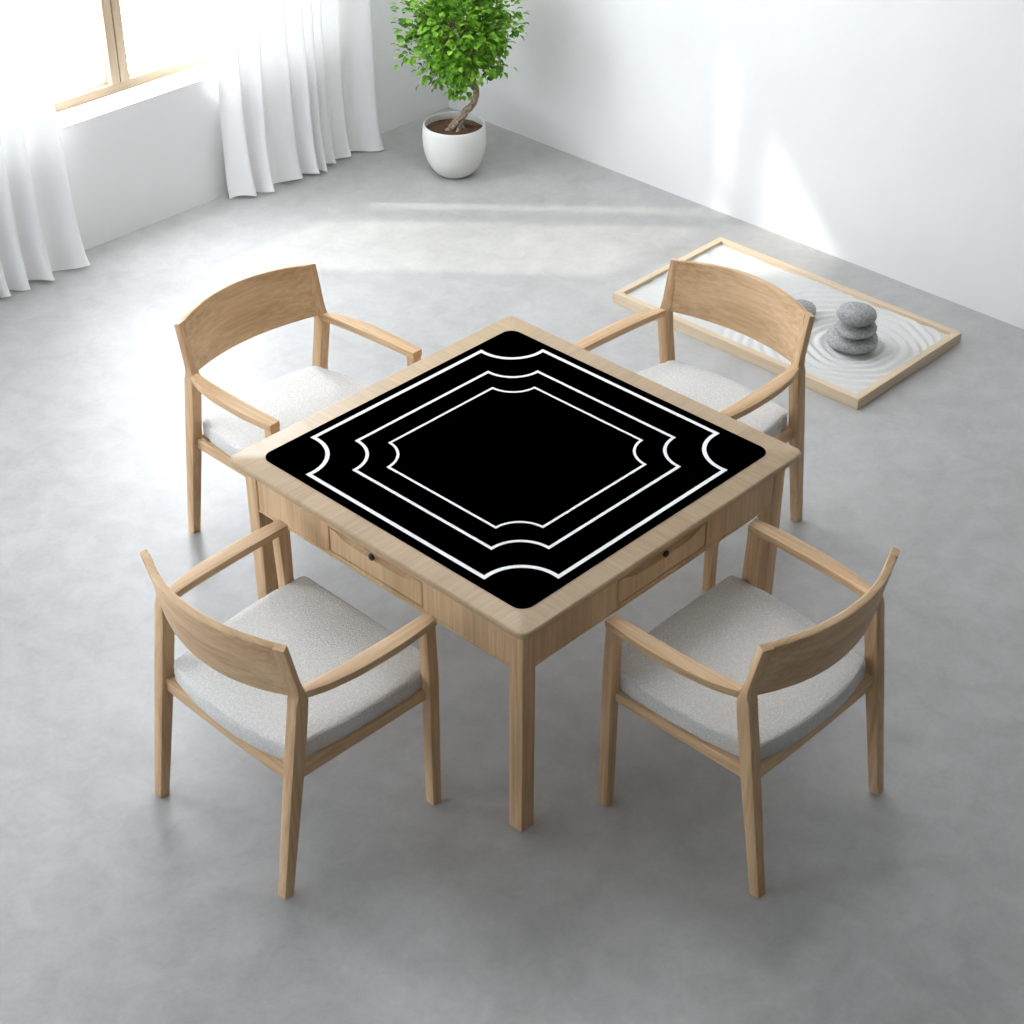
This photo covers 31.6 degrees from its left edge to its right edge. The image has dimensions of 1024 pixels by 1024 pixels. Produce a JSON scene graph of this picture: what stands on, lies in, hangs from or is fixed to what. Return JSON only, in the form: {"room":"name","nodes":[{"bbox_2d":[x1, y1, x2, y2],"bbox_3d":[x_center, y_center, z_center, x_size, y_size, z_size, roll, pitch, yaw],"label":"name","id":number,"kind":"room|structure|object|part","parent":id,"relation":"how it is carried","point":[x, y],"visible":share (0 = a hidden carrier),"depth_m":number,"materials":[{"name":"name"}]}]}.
{"room":"game room","nodes":[
{"label":"game room","id":0,"kind":"room"},
{"bbox_2d":[57,0,448,249],"bbox_3d":[-3.042,-2.247,5.779,0.240,4.200,8.095,29,44,35],"label":"wall","id":1,"kind":"structure","parent":0,"point":[137,157],"depth_m":7.96,"materials":[{"name":"white paint"}]},
{"bbox_2d":[0,0,90,297],"bbox_3d":[-2.296,-2.038,6.472,0.138,3.052,1.340,29,44,35],"label":"sheer curtain","id":2,"kind":"object","parent":1,"relation":"hanging from","point":[40,236],"visible":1,"depth_m":7.37,"materials":[{"name":"white fabric"}]},
{"bbox_2d":[53,0,214,112],"bbox_3d":[-1.716,-2.799,7.184,0.075,2.347,2.230,29,44,35],"label":"window","id":3,"kind":"structure","parent":1,"relation":"in","point":[114,75],"depth_m":7.76,"materials":[{"name":"brown wood"}]},
{"bbox_3d":[-1.715,-2.798,7.183,0.055,2.347,2.230,29,44,34],"label":"frame","id":4,"kind":"part","parent":3,"relation":"part of","materials":[{"name":"brown wood"}]},
{"bbox_2d":[210,0,383,198],"bbox_3d":[-0.962,-2.841,7.619,0.136,3.052,0.868,29,44,35],"label":"sheer curtain","id":5,"kind":"object","parent":1,"relation":"hanging from","point":[296,82],"visible":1,"depth_m":8.24,"materials":[{"name":"white fabric"}]},
{"bbox_2d":[0,107,1023,1023],"bbox_3d":[-0.087,1.187,4.720,8.439,0.200,8.095,29,44,35],"label":"floor","id":6,"kind":"structure","parent":0,"point":[121,902],"depth_m":5.32,"materials":[{"name":"concrete"}]},
{"bbox_2d":[139,519,440,899],"bbox_3d":[-0.604,0.456,4.871,0.657,0.823,0.592,29,44,35],"label":"armchair","id":7,"kind":"object","parent":6,"relation":"on","point":[300,671],"visible":1,"depth_m":4.76,"materials":[{"name":"brown wood"}]},
{"bbox_3d":[-0.954,0.441,4.899,0.040,0.815,0.129,29,44,35],"label":"leg","id":8,"kind":"part","parent":7,"relation":"part of","materials":[{"name":"brown wood"}]},
{"bbox_3d":[-0.768,0.296,4.553,0.538,0.195,0.121,29,44,35],"label":"backrest","id":9,"kind":"part","parent":7,"relation":"part of","materials":[{"name":"brown wood"}]},
{"bbox_3d":[-0.750,0.569,4.767,0.524,0.041,0.026,29,44,35],"label":"rail","id":10,"kind":"part","parent":7,"relation":"part of","materials":[{"name":"brown wood"}]},
{"bbox_3d":[-0.788,0.130,4.933,0.057,0.034,0.433,27,43,33],"label":"armrest","id":11,"kind":"part","parent":7,"relation":"part of","materials":[{"name":"brown wood"}]},
{"bbox_3d":[-0.647,0.311,5.236,0.035,0.640,0.042,29,44,35],"label":"leg","id":12,"kind":"part","parent":7,"relation":"part of","materials":[{"name":"brown wood"}]},
{"bbox_3d":[-0.564,0.660,4.587,0.040,0.815,0.129,29,44,35],"label":"leg","id":13,"kind":"part","parent":7,"relation":"part of","materials":[{"name":"brown wood"}]},
{"bbox_3d":[-0.581,0.423,4.876,0.569,0.077,0.528,29,44,35],"label":"seat","id":14,"kind":"part","parent":7,"relation":"part of","materials":[{"name":"fabric"}]},
{"bbox_3d":[-0.395,0.580,4.737,0.444,0.052,0.019,-28,44,-34],"label":"rail","id":15,"kind":"part","parent":7,"relation":"part of","materials":[{"name":"brown wood"}]},
{"bbox_3d":[-0.361,0.370,4.592,0.433,0.034,0.057,-28,44,-34],"label":"armrest","id":16,"kind":"part","parent":7,"relation":"part of","materials":[{"name":"brown wood"}]},
{"bbox_3d":[-0.221,0.552,4.895,0.035,0.640,0.042,29,44,35],"label":"leg","id":17,"kind":"part","parent":7,"relation":"part of","materials":[{"name":"brown wood"}]},
{"bbox_2d":[174,262,421,566],"bbox_3d":[-0.696,-0.287,5.917,0.592,0.838,0.657,29,44,34],"label":"armchair","id":18,"kind":"object","parent":6,"relation":"on","point":[240,310],"visible":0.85,"depth_m":5.89,"materials":[{"name":"brown wood"}]},
{"bbox_3d":[-1.045,-0.258,5.882,0.129,0.829,0.040,29,44,34],"label":"leg","id":19,"kind":"part","parent":18,"relation":"part of","materials":[{"name":"brown wood"}]},
{"bbox_3d":[-0.873,-0.145,5.758,0.019,0.053,0.444,-29,44,-34],"label":"rail","id":20,"kind":"part","parent":18,"relation":"part of","materials":[{"name":"brown wood"}]},
{"bbox_3d":[-0.871,-0.339,5.581,0.057,0.035,0.433,-29,44,-35],"label":"armrest","id":21,"kind":"part","parent":18,"relation":"part of","materials":[{"name":"brown wood"}]},
{"bbox_3d":[-0.867,-0.641,5.866,0.121,0.199,0.538,29,44,34],"label":"backrest","id":22,"kind":"part","parent":18,"relation":"part of","materials":[{"name":"brown wood"}]},
{"bbox_3d":[-0.725,0.010,5.656,0.042,0.652,0.035,29,44,34],"label":"leg","id":23,"kind":"part","parent":18,"relation":"part of","materials":[{"name":"brown wood"}]},
{"bbox_3d":[-0.673,-0.294,5.885,0.528,0.079,0.569,29,44,34],"label":"seat","id":24,"kind":"part","parent":18,"relation":"part of","materials":[{"name":"fabric"}]},
{"bbox_3d":[-0.670,-0.485,6.206,0.129,0.829,0.040,29,44,34],"label":"leg","id":25,"kind":"part","parent":18,"relation":"part of","materials":[{"name":"brown wood"}]},
{"bbox_3d":[-0.461,-0.587,5.936,0.433,0.035,0.057,26,43,32],"label":"armrest","id":26,"kind":"part","parent":18,"relation":"part of","materials":[{"name":"brown wood"}]},
{"bbox_3d":[-0.315,-0.239,6.012,0.042,0.652,0.035,29,44,34],"label":"leg","id":27,"kind":"part","parent":18,"relation":"part of","materials":[{"name":"brown wood"}]},
{"bbox_2d":[389,0,528,178],"bbox_3d":[-0.235,-1.990,8.236,0.565,0.963,0.515,-26,43,-32],"label":"potted tree","id":28,"kind":"object","parent":6,"relation":"on","point":[454,142],"visible":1,"depth_m":8.12,"materials":[{"name":"green plant"}]},
{"bbox_3d":[-0.269,-1.704,8.455,0.298,0.245,0.298,29,44,34],"label":"pot","id":29,"kind":"part","parent":28,"relation":"part of","materials":[{"name":"white ceramic"}]},
{"bbox_2d":[230,316,800,831],"bbox_3d":[0.012,0.142,5.383,1.173,0.750,1.173,29,44,35],"label":"table","id":30,"kind":"object","parent":6,"relation":"on","point":[521,639],"visible":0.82,"depth_m":4.95,"materials":[{"name":"brown wood"}]},
{"bbox_3d":[-0.737,0.143,5.397,0.050,0.731,0.050,29,44,34],"label":"leg","id":31,"kind":"part","parent":30,"relation":"part of","materials":[{"name":"brown wood"}]},
{"bbox_3d":[-0.371,0.145,4.946,0.371,0.077,0.014,29,44,34],"label":"drawer","id":32,"kind":"part","parent":30,"relation":"part of","materials":[{"name":"brown wood"}]},
{"bbox_2d":[266,331,765,608],"bbox_3d":[0.012,-0.166,5.167,1.034,0.003,1.034,29,44,35],"label":"mat","id":33,"kind":"object","parent":30,"relation":"on","point":[516,464],"visible":1,"depth_m":5.13,"materials":[{"name":"black"}]},
{"bbox_3d":[0.027,0.565,4.797,0.050,0.731,0.050,29,44,34],"label":"leg","id":34,"kind":"part","parent":30,"relation":"part of","materials":[{"name":"brown wood"}]},
{"bbox_3d":[0.409,0.137,4.959,0.014,0.077,0.371,29,44,34],"label":"drawer","id":35,"kind":"part","parent":30,"relation":"part of","materials":[{"name":"brown wood"}]},
{"bbox_3d":[0.760,0.127,5.423,0.050,0.731,0.050,29,44,34],"label":"leg","id":36,"kind":"part","parent":30,"relation":"part of","materials":[{"name":"brown wood"}]},
{"bbox_2d":[574,258,814,590],"bbox_3d":[0.593,-0.310,5.958,0.657,0.831,0.592,29,44,34],"label":"armchair","id":37,"kind":"object","parent":6,"relation":"on","point":[747,304],"visible":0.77,"depth_m":5.94,"materials":[{"name":"brown wood"}]},
{"bbox_3d":[0.348,-0.602,5.967,0.433,0.034,0.057,-29,44,-35],"label":"armrest","id":38,"kind":"part","parent":37,"relation":"part of","materials":[{"name":"brown wood"}]},
{"bbox_3d":[0.547,-0.507,6.246,0.040,0.823,0.129,29,44,34],"label":"leg","id":39,"kind":"part","parent":37,"relation":"part of","materials":[{"name":"brown wood"}]},
{"bbox_3d":[0.643,-0.015,5.699,0.035,0.646,0.042,29,44,34],"label":"leg","id":40,"kind":"part","parent":37,"relation":"part of","materials":[{"name":"brown wood"}]},
{"bbox_3d":[0.571,-0.317,5.925,0.569,0.078,0.528,29,44,34],"label":"seat","id":41,"kind":"part","parent":37,"relation":"part of","materials":[{"name":"fabric"}]},
{"bbox_3d":[0.755,-0.667,5.916,0.538,0.197,0.121,29,44,34],"label":"backrest","id":42,"kind":"part","parent":37,"relation":"part of","materials":[{"name":"brown wood"}]},
{"bbox_3d":[0.781,-0.366,5.632,0.057,0.034,0.433,26,43,32],"label":"armrest","id":43,"kind":"part","parent":37,"relation":"part of","materials":[{"name":"brown wood"}]},
{"bbox_3d":[0.781,-0.174,5.807,0.018,0.052,0.444,26,43,32],"label":"rail","id":44,"kind":"part","parent":37,"relation":"part of","materials":[{"name":"brown wood"}]},
{"bbox_3d":[0.944,-0.291,5.939,0.040,0.823,0.129,29,44,34],"label":"leg","id":45,"kind":"part","parent":37,"relation":"part of","materials":[{"name":"brown wood"}]},
{"bbox_2d":[598,519,899,898],"bbox_3d":[0.647,0.455,4.875,0.592,0.823,0.657,29,44,35],"label":"armchair","id":46,"kind":"object","parent":6,"relation":"on","point":[737,670],"visible":1,"depth_m":4.76,"materials":[{"name":"brown wood"}]},
{"bbox_3d":[0.265,0.555,4.890,0.042,0.640,0.035,29,44,35],"label":"leg","id":47,"kind":"part","parent":46,"relation":"part of","materials":[{"name":"brown wood"}]},
{"bbox_3d":[0.410,0.372,4.590,0.433,0.034,0.057,27,43,33],"label":"armrest","id":48,"kind":"part","parent":46,"relation":"part of","materials":[{"name":"brown wood"}]},
{"bbox_3d":[0.443,0.582,4.737,0.444,0.052,0.018,27,43,33],"label":"rail","id":49,"kind":"part","parent":46,"relation":"part of","materials":[{"name":"brown wood"}]},
{"bbox_3d":[0.625,0.422,4.879,0.528,0.077,0.569,29,44,35],"label":"seat","id":50,"kind":"part","parent":46,"relation":"part of","materials":[{"name":"fabric"}]},
{"bbox_3d":[0.681,0.310,5.241,0.042,0.640,0.035,29,44,35],"label":"leg","id":51,"kind":"part","parent":46,"relation":"part of","materials":[{"name":"brown wood"}]},
{"bbox_3d":[0.617,0.659,4.590,0.129,0.815,0.040,29,44,35],"label":"leg","id":52,"kind":"part","parent":46,"relation":"part of","materials":[{"name":"brown wood"}]},
{"bbox_3d":[0.826,0.127,4.941,0.057,0.034,0.433,-28,44,-34],"label":"armrest","id":53,"kind":"part","parent":46,"relation":"part of","materials":[{"name":"brown wood"}]},
{"bbox_3d":[0.797,0.566,4.775,0.026,0.041,0.524,29,44,35],"label":"rail","id":54,"kind":"part","parent":46,"relation":"part of","materials":[{"name":"brown wood"}]},
{"bbox_3d":[0.817,0.292,4.561,0.121,0.195,0.538,29,44,35],"label":"backrest","id":55,"kind":"part","parent":46,"relation":"part of","materials":[{"name":"brown wood"}]},
{"bbox_3d":[0.997,0.435,4.911,0.129,0.815,0.040,29,44,35],"label":"leg","id":56,"kind":"part","parent":46,"relation":"part of","materials":[{"name":"brown wood"}]},
{"bbox_2d":[613,237,961,409],"bbox_3d":[1.102,-0.790,7.328,1.219,0.046,0.709,29,44,35],"label":"tray","id":57,"kind":"object","parent":6,"relation":"on","point":[621,297],"visible":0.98,"depth_m":7.17,"materials":[{"name":"brown wood"}]},
{"bbox_2d":[628,244,947,393],"bbox_3d":[1.102,-0.791,7.327,1.159,0.031,0.649,29,44,35],"label":"sand","id":58,"kind":"object","parent":57,"relation":"in","point":[900,338],"visible":0.44,"depth_m":7.22,"materials":[{"name":"white sand"}]},
{"bbox_2d":[797,299,815,315],"bbox_3d":[1.163,-0.811,7.286,0.124,0.073,0.137,29,44,35],"label":"stone","id":59,"kind":"object","parent":58,"relation":"on","point":[808,305],"visible":0.33,"depth_m":7.26,"materials":[{"name":"grey stone"}]},
{"bbox_2d":[826,324,877,354],"bbox_3d":[1.339,-0.685,7.103,0.224,0.078,0.210,29,44,35],"label":"stone","id":60,"kind":"object","parent":58,"relation":"on","point":[834,339],"visible":0.62,"depth_m":7.03,"materials":[{"name":"grey stone"}]},
{"bbox_2d":[836,319,876,339],"bbox_3d":[1.342,-0.721,7.045,0.160,0.050,0.169,29,44,35],"label":"stone","id":61,"kind":"object","parent":60,"relation":"on","point":[846,331],"visible":0.7,"depth_m":7.00,"materials":[{"name":"grey stone"}]},
{"bbox_2d":[836,302,876,326],"bbox_3d":[1.338,-0.768,7.007,0.150,0.077,0.146,29,44,35],"label":"stone","id":62,"kind":"object","parent":61,"relation":"on","point":[856,314],"visible":1,"depth_m":6.96,"materials":[{"name":"grey stone"}]},
{"bbox_2d":[448,0,1023,328],"bbox_3d":[2.722,-2.191,5.710,8.199,4.200,0.240,29,44,35],"label":"wall","id":63,"kind":"structure","parent":0,"point":[884,137],"depth_m":7.61,"materials":[{"name":"white paint"}]}
]}

